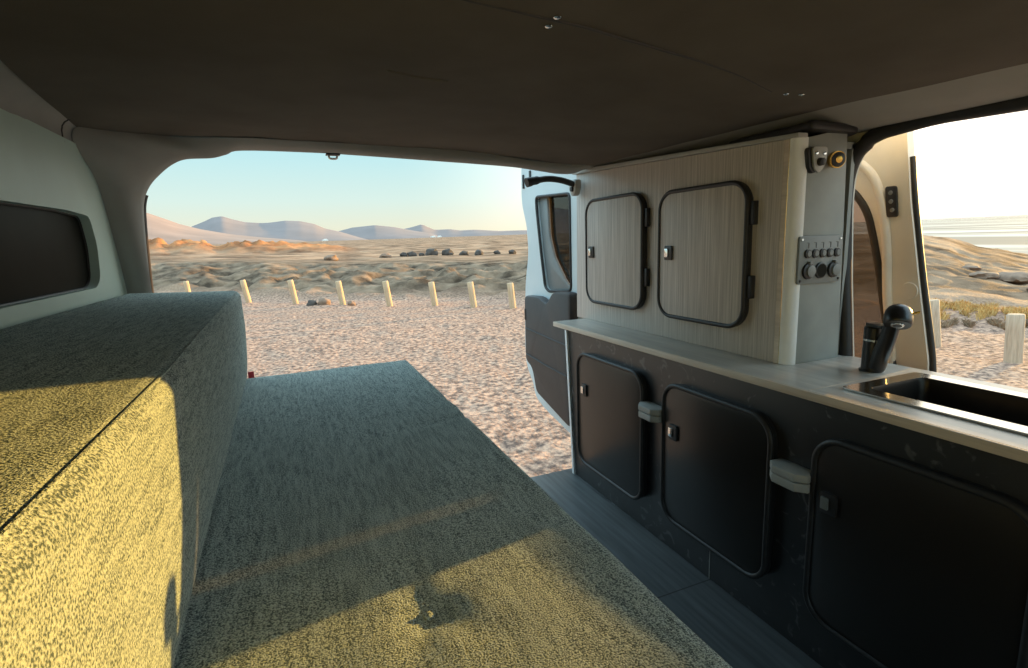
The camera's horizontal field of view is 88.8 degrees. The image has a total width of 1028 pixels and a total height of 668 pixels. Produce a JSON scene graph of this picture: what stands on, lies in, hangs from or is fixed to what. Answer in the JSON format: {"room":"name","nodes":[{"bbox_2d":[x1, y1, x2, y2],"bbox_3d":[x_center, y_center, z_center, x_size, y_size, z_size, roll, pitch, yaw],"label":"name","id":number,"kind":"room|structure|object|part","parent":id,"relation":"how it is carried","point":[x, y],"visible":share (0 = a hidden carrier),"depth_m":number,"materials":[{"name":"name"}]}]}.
{"room":"vehicle interior","nodes":[
{"label":"vehicle interior","id":0,"kind":"room"},
{"bbox_2d":[0,108,126,328],"bbox_3d":[-0.573,0.331,0.198,0.070,1.220,3.010,-6,11,-22],"label":"wall","id":1,"kind":"structure","parent":0,"point":[40,167],"depth_m":1.13,"materials":[{"name":"paint"}]},
{"bbox_2d":[0,60,75,141],"bbox_3d":[-0.550,-0.322,0.064,0.139,0.150,2.940,-6,11,-22],"label":"trim","id":2,"kind":"structure","parent":1,"relation":"attached to","point":[16,97],"depth_m":1.01,"materials":[{"name":"grey plastic"}]},
{"bbox_2d":[0,202,90,305],"bbox_3d":[-0.822,-0.106,0.711,0.014,0.196,1.372,-6,11,-22],"label":"window","id":3,"kind":"structure","parent":1,"relation":"in","point":[44,252],"depth_m":1.08,"materials":[{"name":"black glass"}]},
{"bbox_2d":[325,153,339,159],"bbox_3d":[-0.584,-0.571,1.692,0.044,0.019,0.030,-6,11,-22],"label":"lock striker","id":4,"kind":"object","parent":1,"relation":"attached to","point":[326,154],"visible":1,"depth_m":1.69,"materials":[{"name":"silver metal"}]},
{"bbox_3d":[-0.584,-0.578,1.691,0.044,0.005,0.030,-6,11,-22],"label":"plate","id":5,"kind":"part","parent":4,"relation":"part of","materials":[{"name":"black plastic"}]},
{"bbox_2d":[72,127,595,293],"bbox_3d":[-0.294,-0.188,1.784,1.753,1.030,0.332,-6,11,-22],"label":"trim","id":6,"kind":"structure","parent":1,"relation":"attached to","point":[123,165],"depth_m":1.50,"materials":[{"name":"grey plastic"}]},
{"bbox_2d":[0,0,1027,165],"bbox_3d":[0.235,-0.412,0.400,1.722,0.125,2.965,-6,11,-22],"label":"ceiling","id":7,"kind":"structure","parent":0,"point":[578,82],"depth_m":0.91,"materials":[{"name":"fabric"}]},
{"bbox_2d":[530,468,822,667],"bbox_3d":[0.321,0.872,0.636,1.900,0.100,2.950,-6,11,-22],"label":"floor","id":8,"kind":"structure","parent":0,"point":[733,631],"depth_m":1.42,"materials":[{"name":"plastic"}]},
{"bbox_2d":[173,360,731,667],"bbox_3d":[-0.158,0.595,0.415,0.785,0.556,2.903,-6,11,-22],"label":"bed","id":9,"kind":"object","parent":8,"relation":"on","point":[359,518],"visible":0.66,"depth_m":0.67,"materials":[{"name":"fabric"}]},
{"bbox_2d":[0,291,246,667],"bbox_3d":[-0.385,0.219,0.262,0.334,0.279,2.912,-6,11,-22],"label":"sofa backrest","id":10,"kind":"object","parent":9,"relation":"on","point":[118,415],"visible":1,"depth_m":0.42,"materials":[{"name":"fabric"}]},
{"bbox_2d":[565,330,1027,667],"bbox_3d":[0.912,0.463,0.879,0.408,0.581,2.851,-6,11,-22],"label":"base cabinet","id":11,"kind":"object","parent":8,"relation":"on","point":[862,541],"visible":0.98,"depth_m":1.10,"materials":[{"name":"wood"}]},
{"bbox_3d":[0.323,0.305,1.818,0.006,0.419,0.392,-6,11,-22],"label":"panel","id":12,"kind":"part","parent":11,"relation":"part of","materials":[{"name":"black wood"}]},
{"bbox_3d":[0.331,0.304,1.821,0.018,0.431,0.404,-6,11,-22],"label":"door","id":13,"kind":"part","parent":11,"relation":"part of","materials":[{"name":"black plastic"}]},
{"bbox_3d":[0.512,0.366,1.375,0.006,0.406,0.366,-6,11,-22],"label":"panel","id":14,"kind":"part","parent":11,"relation":"part of","materials":[{"name":"black wood"}]},
{"bbox_3d":[0.520,0.366,1.378,0.018,0.418,0.378,-6,11,-22],"label":"door","id":15,"kind":"part","parent":11,"relation":"part of","materials":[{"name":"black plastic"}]},
{"bbox_2d":[553,318,1027,463],"bbox_3d":[0.905,0.156,0.878,0.373,0.019,2.945,-6,11,-22],"label":"countertop","id":16,"kind":"structure","parent":11,"relation":"on","point":[822,381],"depth_m":1.18,"materials":[{"name":"laminate"}]},
{"bbox_2d":[858,304,919,372],"bbox_3d":[0.834,0.011,1.180,0.089,0.167,0.123,-6,11,-22],"label":"tap","id":17,"kind":"object","parent":16,"relation":"on","point":[879,339],"visible":1,"depth_m":1.18,"materials":[{"name":"black metal"}]},
{"bbox_3d":[0.833,-0.005,1.206,0.042,0.038,0.067,1,10,15],"label":"lever","id":18,"kind":"part","parent":17,"relation":"part of","materials":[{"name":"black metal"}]},
{"bbox_3d":[0.837,0.024,1.183,0.036,0.128,0.079,-1,10,6],"label":"spout","id":19,"kind":"part","parent":17,"relation":"part of","materials":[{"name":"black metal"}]},
{"bbox_2d":[843,372,1027,435],"bbox_3d":[0.943,0.221,0.829,0.250,0.140,0.728,-6,11,-22],"label":"sink","id":20,"kind":"object","parent":16,"relation":"in","point":[1003,409],"visible":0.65,"depth_m":1.06,"materials":[{"name":"metal"}]},
{"bbox_2d":[872,378,1027,425],"bbox_3d":[0.944,0.220,0.833,0.180,0.140,0.655,-6,11,-22],"label":"basin","id":21,"kind":"object","parent":20,"relation":"in","point":[986,403],"depth_m":1.07,"materials":[{"name":"metal"}]},
{"bbox_3d":[0.696,0.431,0.945,0.006,0.400,0.353,-6,11,-22],"label":"panel","id":22,"kind":"part","parent":11,"relation":"part of","materials":[{"name":"black wood"}]},
{"bbox_3d":[0.704,0.430,0.948,0.018,0.412,0.365,-6,11,-22],"label":"door","id":23,"kind":"part","parent":11,"relation":"part of","materials":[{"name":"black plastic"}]},
{"bbox_2d":[847,131,867,355],"bbox_3d":[1.075,0.043,0.985,0.012,1.560,3.240,-6,11,-22],"label":"wall","id":24,"kind":"structure","parent":0,"point":[856,137],"depth_m":1.36,"materials":[{"name":"beige paint"}]},
{"bbox_2d":[521,168,583,432],"bbox_3d":[0.167,-0.251,2.599,0.105,1.440,0.608,-6,11,-22],"label":"door","id":25,"kind":"structure","parent":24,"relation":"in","point":[549,208],"depth_m":2.57,"materials":[{"name":"white paint"}]},
{"bbox_2d":[572,120,857,364],"bbox_3d":[0.557,-0.303,1.753,0.250,0.605,1.081,-6,11,-22],"label":"upper cabinet","id":26,"kind":"object","parent":24,"relation":"attached to","point":[698,247],"depth_m":1.42,"materials":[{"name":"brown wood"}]},
{"bbox_2d":[524,176,580,195],"bbox_3d":[0.151,-0.584,2.072,0.241,0.076,0.058,-6,11,-22],"label":"handle","id":27,"kind":"object","parent":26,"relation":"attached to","point":[574,185],"visible":1,"depth_m":2.06,"materials":[{"name":"black plastic"}]},
{"bbox_3d":[0.246,-0.588,2.114,0.026,0.063,0.055,-6,11,-22],"label":"bracket plate","id":28,"kind":"part","parent":27,"relation":"part of","materials":[{"name":"grey plastic"}]},
{"bbox_3d":[0.362,-0.301,1.929,0.006,0.386,0.357,-6,11,-22],"label":"panel","id":29,"kind":"part","parent":26,"relation":"part of","materials":[{"name":"brown wood"}]},
{"bbox_3d":[0.369,-0.302,1.933,0.016,0.398,0.369,-6,11,-22],"label":"door","id":30,"kind":"part","parent":26,"relation":"part of","materials":[{"name":"black plastic"}]},
{"bbox_3d":[0.464,-0.290,1.750,0.016,0.587,1.003,-6,11,-22],"label":"panel","id":31,"kind":"part","parent":26,"relation":"part of","materials":[{"name":"brown wood"}]},
{"bbox_3d":[0.536,-0.228,1.526,0.006,0.378,0.344,-6,11,-22],"label":"panel","id":32,"kind":"part","parent":26,"relation":"part of","materials":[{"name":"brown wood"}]},
{"bbox_3d":[0.543,-0.229,1.529,0.016,0.390,0.356,-6,11,-22],"label":"door","id":33,"kind":"part","parent":26,"relation":"part of","materials":[{"name":"black plastic"}]},
{"bbox_3d":[0.677,-0.191,1.273,0.031,0.542,0.027,-6,11,-22],"label":"corner post","id":34,"kind":"part","parent":26,"relation":"part of","materials":[{"name":"wood"}]},
{"bbox_2d":[802,261,815,278],"bbox_3d":[0.715,-0.154,1.271,0.039,0.043,0.012,-6,11,-22],"label":"socket","id":35,"kind":"object","parent":26,"relation":"attached to","point":[808,267],"depth_m":1.27,"materials":[{"name":"black plastic"}]},
{"bbox_3d":[0.707,-0.406,1.223,0.056,0.060,0.030,-6,11,-22],"label":"rail bracket","id":36,"kind":"part","parent":26,"relation":"part of","materials":[{"name":"grey plastic"}]},
{"bbox_3d":[0.752,-0.182,1.285,0.150,0.115,0.018,-6,11,-22],"label":"switch panel","id":37,"kind":"part","parent":26,"relation":"part of","materials":[{"name":"grey metal"}]},
{"bbox_3d":[0.711,-0.407,1.224,0.048,0.059,0.006,-6,11,-22],"label":"plate","id":38,"kind":"part","parent":26,"relation":"part of","materials":[{"name":"grey plastic"}]},
{"bbox_3d":[0.764,-0.213,1.304,0.156,0.570,0.014,-6,11,-22],"label":"panel","id":39,"kind":"part","parent":26,"relation":"part of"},
{"bbox_3d":[0.714,-0.400,1.217,0.019,0.019,0.013,-6,11,-22],"label":"knob","id":40,"kind":"part","parent":26,"relation":"part of","materials":[{"name":"black plastic"}]},
{"bbox_3d":[0.755,-0.156,1.287,0.032,0.032,0.001,-6,11,-22],"label":"display glass","id":41,"kind":"part","parent":26,"relation":"part of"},
{"bbox_2d":[827,260,840,276],"bbox_3d":[0.796,-0.162,1.304,0.039,0.043,0.012,-6,11,-22],"label":"socket","id":42,"kind":"object","parent":26,"relation":"attached to","point":[833,266],"depth_m":1.30,"materials":[{"name":"black plastic"}]},
{"bbox_2d":[827,151,845,167],"bbox_3d":[0.767,-0.415,1.249,0.040,0.040,0.027,-6,11,-22],"label":"reading lamp","id":43,"kind":"object","parent":26,"relation":"attached to","point":[836,159],"visible":1,"depth_m":1.24,"materials":[{"name":"gold metal"}]},
{"bbox_2d":[596,63,1027,166],"bbox_3d":[0.990,-0.468,0.706,0.257,0.132,2.950,-6,11,-22],"label":"trim","id":44,"kind":"structure","parent":24,"relation":"attached to","point":[1009,83],"depth_m":1.11,"materials":[{"name":"grey plastic"}]},
{"bbox_2d":[853,131,936,371],"bbox_3d":[0.827,-0.013,1.840,0.038,1.290,1.194,-6,11,-22],"label":"sliding door","id":45,"kind":"structure","parent":24,"relation":"in","point":[889,266],"depth_m":1.37,"materials":[{"name":"beige paint"}]},
{"bbox_3d":[0.978,-0.343,1.359,0.007,0.079,0.036,-6,11,-22],"label":"latch plate","id":46,"kind":"part","parent":45,"relation":"part of","materials":[{"name":"black plastic"}]},
{"bbox_2d":[839,96,1027,355],"bbox_3d":[1.204,0.143,0.651,0.036,1.103,1.740,-6,11,-22],"label":"trim","id":47,"kind":"structure","parent":24,"relation":"attached to","point":[869,139],"depth_m":1.25,"materials":[{"name":"black rubber"}]},
{"label":"outside","id":48,"kind":"structure","parent":0,"visible":0},
{"bbox_2d":[148,234,1027,476],"bbox_3d":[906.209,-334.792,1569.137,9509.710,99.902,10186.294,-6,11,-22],"label":"ground","id":49,"kind":"structure","parent":48,"point":[474,357],"depth_m":10.30,"materials":[{"name":"beige sand"}]},
{"bbox_2d":[183,281,190,291],"bbox_3d":[-8.892,-1.158,14.326,0.171,0.585,0.139,-6,11,-22],"label":"wooden post","id":50,"kind":"object","parent":49,"relation":"on","point":[186,283],"visible":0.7,"depth_m":14.25,"materials":[{"name":"brown wood"}]},
{"bbox_2d":[240,280,251,302],"bbox_3d":[-6.725,-1.042,13.177,0.224,0.648,0.140,-6,11,-22],"label":"wooden post","id":51,"kind":"object","parent":49,"relation":"on","point":[242,282],"visible":0.9,"depth_m":13.12,"materials":[{"name":"brown wood"}]},
{"bbox_2d":[287,280,298,303],"bbox_3d":[-5.321,-0.984,12.663,0.212,0.656,0.135,-6,11,-22],"label":"wooden post","id":52,"kind":"object","parent":49,"relation":"on","point":[290,282],"visible":0.9,"depth_m":12.61,"materials":[{"name":"brown wood"}]},
{"bbox_2d":[306,300,317,305],"bbox_3d":[-4.756,-0.723,12.355,0.255,0.174,0.231,-6,11,-22],"label":"stone","id":53,"kind":"object","parent":49,"relation":"on","point":[310,302],"visible":0.84,"depth_m":12.28,"materials":[{"name":"grey stone"}]},
{"bbox_2d":[317,298,330,304],"bbox_3d":[-4.471,-0.737,12.356,0.299,0.226,0.267,-6,11,-22],"label":"stone","id":54,"kind":"object","parent":49,"relation":"on","point":[322,301],"visible":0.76,"depth_m":12.26,"materials":[{"name":"beige stone"}]},
{"bbox_2d":[324,254,338,260],"bbox_3d":[-8.792,-3.624,25.256,0.678,0.402,0.577,-6,11,-22],"label":"boulder","id":55,"kind":"object","parent":49,"relation":"on","point":[333,257],"visible":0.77,"depth_m":25.07,"materials":[{"name":"brown stone"}]},
{"bbox_2d":[335,281,345,304],"bbox_3d":[-4.022,-0.924,12.193,0.200,0.627,0.138,-6,11,-22],"label":"wooden post","id":56,"kind":"object","parent":49,"relation":"on","point":[339,288],"visible":0.91,"depth_m":12.14,"materials":[{"name":"brown wood"}]},
{"bbox_2d":[347,301,355,305],"bbox_3d":[-3.770,-0.703,12.175,0.187,0.149,0.179,-6,11,-22],"label":"stone","id":57,"kind":"object","parent":49,"relation":"on","point":[350,303],"visible":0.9,"depth_m":12.13,"materials":[{"name":"beige stone"}]},
{"bbox_2d":[379,253,391,257],"bbox_3d":[-6.823,-4.135,27.885,0.651,0.322,0.599,-6,11,-22],"label":"boulder","id":58,"kind":"object","parent":49,"relation":"on","point":[385,255],"visible":0.89,"depth_m":27.71,"materials":[{"name":"brown stone"}]},
{"bbox_2d":[382,281,392,305],"bbox_3d":[-2.820,-0.873,11.736,0.204,0.640,0.145,-6,11,-22],"label":"wooden post","id":59,"kind":"object","parent":49,"relation":"on","point":[386,288],"visible":0.9,"depth_m":11.68,"materials":[{"name":"brown wood"}]},
{"bbox_2d":[400,252,407,256],"bbox_3d":[-6.009,-4.287,28.579,0.433,0.336,0.406,-6,11,-22],"label":"boulder","id":60,"kind":"object","parent":49,"relation":"on","point":[402,254],"visible":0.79,"depth_m":28.44,"materials":[{"name":"grey stone"}]},
{"bbox_2d":[407,251,416,255],"bbox_3d":[-5.560,-4.328,28.651,0.522,0.397,0.478,-6,11,-22],"label":"boulder","id":61,"kind":"object","parent":49,"relation":"on","point":[412,253],"visible":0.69,"depth_m":28.49,"materials":[{"name":"grey stone"}]},
{"bbox_2d":[425,248,437,255],"bbox_3d":[-4.543,-4.439,28.819,0.712,0.511,0.643,-6,11,-22],"label":"boulder","id":62,"kind":"object","parent":49,"relation":"on","point":[430,251],"visible":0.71,"depth_m":28.57,"materials":[{"name":"grey stone"}]},
{"bbox_2d":[428,282,437,305],"bbox_3d":[-1.766,-0.853,11.488,0.190,0.583,0.148,-6,11,-22],"label":"wooden post","id":63,"kind":"object","parent":49,"relation":"on","point":[431,285],"visible":0.91,"depth_m":11.43,"materials":[{"name":"brown wood"}]},
{"bbox_2d":[442,248,453,254],"bbox_3d":[-3.639,-4.447,28.944,0.701,0.536,0.633,-6,11,-22],"label":"boulder","id":64,"kind":"object","parent":49,"relation":"on","point":[449,251],"visible":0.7,"depth_m":28.75,"materials":[{"name":"grey stone"}]},
{"bbox_2d":[459,251,468,254],"bbox_3d":[-2.777,-4.435,29.045,0.543,0.362,0.458,-6,11,-22],"label":"boulder","id":65,"kind":"object","parent":49,"relation":"on","point":[461,252],"visible":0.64,"depth_m":28.89,"materials":[{"name":"grey stone"}]},
{"bbox_2d":[467,282,476,307],"bbox_3d":[-0.883,-0.804,11.115,0.193,0.607,0.153,-6,11,-22],"label":"wooden post","id":66,"kind":"object","parent":49,"relation":"on","point":[470,285],"visible":0.91,"depth_m":11.06,"materials":[{"name":"brown wood"}]},
{"bbox_2d":[474,250,482,254],"bbox_3d":[-1.945,-4.472,29.115,0.523,0.419,0.527,-6,11,-22],"label":"boulder","id":67,"kind":"object","parent":49,"relation":"on","point":[477,252],"visible":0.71,"depth_m":28.91,"materials":[{"name":"grey stone"}]},
{"bbox_2d":[507,283,515,308],"bbox_3d":[-0.045,-0.755,10.770,0.176,0.592,0.151,-6,11,-22],"label":"wooden post","id":68,"kind":"object","parent":49,"relation":"on","point":[510,286],"visible":0.91,"depth_m":10.71,"materials":[{"name":"brown wood"}]},
{"bbox_2d":[930,299,941,346],"bbox_3d":[4.976,-0.100,6.228,0.169,0.621,0.196,-6,11,-22],"label":"wooden post","id":69,"kind":"object","parent":49,"relation":"on","point":[934,303],"visible":0.56,"depth_m":6.16,"materials":[{"name":"brown wood"}]},
{"bbox_2d":[962,265,981,271],"bbox_3d":[12.107,-1.732,13.905,0.486,0.165,0.420,-6,11,-22],"label":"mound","id":70,"kind":"object","parent":49,"relation":"on","point":[969,267],"visible":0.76,"depth_m":13.77,"materials":[{"name":"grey stone"}]},
{"bbox_2d":[935,298,1027,320],"bbox_3d":[7.433,-0.346,8.118,3.091,0.325,3.046,-6,11,-22],"label":"dry grass","id":71,"kind":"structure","parent":49,"relation":"on","point":[983,310],"depth_m":8.04,"materials":[{"name":"yellow plant"}]},
{"bbox_2d":[941,317,1027,329],"bbox_3d":[6.584,-0.137,7.123,2.024,0.132,2.351,-6,11,-22],"label":"brush","id":72,"kind":"object","parent":49,"relation":"on","point":[992,321],"visible":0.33,"depth_m":7.24,"materials":[{"name":"plant"}]},
{"bbox_2d":[969,271,999,278],"bbox_3d":[11.329,-1.414,12.666,0.561,0.192,0.554,-6,11,-22],"label":"rock","id":73,"kind":"object","parent":49,"relation":"on","point":[979,274],"visible":0.92,"depth_m":12.48,"materials":[{"name":"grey stone"}]},
{"bbox_2d":[996,271,1027,283],"bbox_3d":[12.045,-1.347,12.706,0.974,0.336,0.847,-6,11,-22],"label":"rock","id":74,"kind":"object","parent":49,"relation":"on","point":[1021,277],"visible":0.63,"depth_m":12.43,"materials":[{"name":"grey stone"}]},
{"bbox_2d":[1003,313,1025,362],"bbox_3d":[5.097,0.072,5.346,0.158,0.559,0.172,-6,11,-22],"label":"wooden post","id":75,"kind":"object","parent":49,"relation":"on","point":[1015,322],"visible":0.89,"depth_m":5.30,"materials":[{"name":"brown wood"}]},
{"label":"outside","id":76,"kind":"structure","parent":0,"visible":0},
{"bbox_2d":[339,225,436,239],"bbox_3d":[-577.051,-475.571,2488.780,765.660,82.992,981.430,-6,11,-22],"label":"hill","id":77,"kind":"structure","parent":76,"point":[374,231],"depth_m":2246.21,"materials":[{"name":"beige sand"}]},
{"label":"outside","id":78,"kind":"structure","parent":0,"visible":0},
{"bbox_2d":[921,215,1027,253],"bbox_3d":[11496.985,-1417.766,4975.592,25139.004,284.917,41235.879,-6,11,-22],"label":"sea","id":79,"kind":"structure","parent":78,"point":[1010,233],"depth_m":271.67,"materials":[{"name":"liquid"}]},
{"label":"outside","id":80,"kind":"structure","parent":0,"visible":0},
{"bbox_2d":[146,213,306,243],"bbox_3d":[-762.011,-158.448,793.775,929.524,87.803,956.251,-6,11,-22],"label":"hill","id":81,"kind":"structure","parent":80,"point":[169,231],"depth_m":711.48,"materials":[{"name":"beige sand"}]},
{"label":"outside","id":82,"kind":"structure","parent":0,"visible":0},
{"bbox_2d":[192,216,367,240],"bbox_3d":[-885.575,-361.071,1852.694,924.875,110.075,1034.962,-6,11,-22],"label":"hill","id":83,"kind":"structure","parent":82,"point":[291,230],"depth_m":1636.96,"materials":[{"name":"beige sand"}]},
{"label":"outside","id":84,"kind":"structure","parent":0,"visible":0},
{"bbox_2d":[406,225,526,236],"bbox_3d":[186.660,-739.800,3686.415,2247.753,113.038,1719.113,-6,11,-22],"label":"hill","id":85,"kind":"structure","parent":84,"point":[421,228],"depth_m":3467.13,"materials":[{"name":"beige sand"}]}
]}

